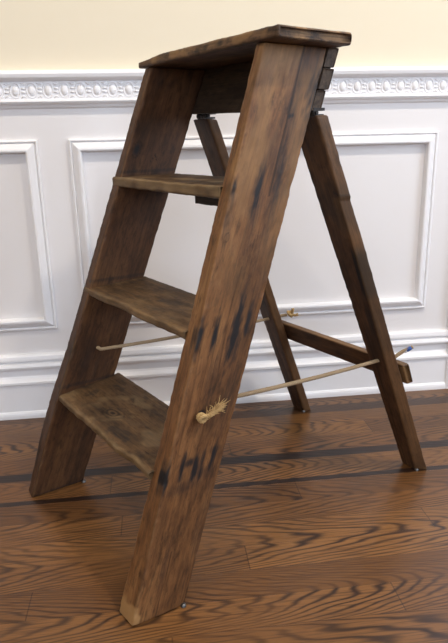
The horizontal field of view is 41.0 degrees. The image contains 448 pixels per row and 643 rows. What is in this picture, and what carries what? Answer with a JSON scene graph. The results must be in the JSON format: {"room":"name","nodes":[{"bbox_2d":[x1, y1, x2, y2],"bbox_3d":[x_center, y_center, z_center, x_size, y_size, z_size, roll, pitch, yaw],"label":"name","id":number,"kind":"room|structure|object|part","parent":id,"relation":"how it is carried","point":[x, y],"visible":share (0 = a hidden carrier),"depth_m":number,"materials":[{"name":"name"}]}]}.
{"room":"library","nodes":[
{"label":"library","id":0,"kind":"room"},
{"bbox_2d":[0,389,447,642],"bbox_3d":[0.153,0.782,-0.078,4.200,0.040,3.912,-3,17,-6],"label":"floor","id":1,"kind":"structure","parent":0,"point":[317,529],"depth_m":1.11,"materials":[{"name":"brown wood"}]},
{"bbox_2d":[29,24,426,625],"bbox_3d":[0.016,-0.064,1.162,0.752,0.858,0.495,-13,20,-33],"label":"step ladder","id":2,"kind":"object","parent":1,"relation":"on","point":[277,77],"visible":1,"depth_m":1.02,"materials":[{"name":"brown wood"}]},
{"bbox_3d":[-0.226,-0.073,1.241,0.437,0.840,0.053,-10,19,-26],"label":"rail","id":3,"kind":"part","parent":2,"relation":"part of","materials":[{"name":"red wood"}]},
{"bbox_3d":[0.006,0.017,0.930,0.427,0.840,0.055,-15,22,-38],"label":"rail","id":4,"kind":"part","parent":2,"relation":"part of","materials":[{"name":"brown wood"}]},
{"bbox_3d":[0.089,-0.087,1.424,0.344,0.745,0.060,-16,22,-39],"label":"leg","id":5,"kind":"part","parent":2,"relation":"part of","materials":[{"name":"brown wood"}]},
{"bbox_3d":[0.280,-0.007,1.160,0.336,0.740,0.063,-11,19,-28],"label":"leg","id":6,"kind":"part","parent":2,"relation":"part of","materials":[{"name":"brown wood"}]},
{"bbox_2d":[0,0,447,354],"bbox_3d":[-0.106,-1.029,1.347,4.200,2.600,0.100,-3,17,-6],"label":"wall","id":7,"kind":"structure","parent":0,"point":[384,182],"depth_m":1.50,"materials":[{"name":"white paint"}]},
{"bbox_2d":[0,140,57,331],"bbox_3d":[-0.900,-0.180,1.441,0.930,0.471,0.018,-3,17,-6],"label":"trim","id":8,"kind":"structure","parent":7,"relation":"attached to","point":[30,148],"depth_m":1.49,"materials":[{"name":"white paint"}]},
{"bbox_2d":[0,329,447,420],"bbox_3d":[-0.760,0.186,1.568,2.815,0.176,0.022,-3,17,-6],"label":"baseboard","id":9,"kind":"structure","parent":7,"relation":"attached to","point":[27,381],"depth_m":1.66,"materials":[{"name":"white paint"}]},
{"bbox_2d":[0,66,447,109],"bbox_3d":[-0.775,-0.517,1.349,2.815,0.083,0.028,-3,17,-6],"label":"trim","id":10,"kind":"structure","parent":7,"relation":"attached to","point":[83,88],"depth_m":1.41,"materials":[{"name":"white paint"}]},
{"bbox_2d":[68,131,438,324],"bbox_3d":[0.094,-0.236,1.551,0.930,0.471,0.018,-3,17,-6],"label":"trim","id":11,"kind":"structure","parent":7,"relation":"attached to","point":[430,139],"depth_m":1.53,"materials":[{"name":"white paint"}]},
{"bbox_2d":[444,321,447,388],"bbox_3d":[0.662,-0.814,1.444,0.092,2.100,0.026,-3,17,-6],"label":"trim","id":12,"kind":"structure","parent":7,"relation":"attached to","point":[446,370],"depth_m":1.72,"materials":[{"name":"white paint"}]}
]}

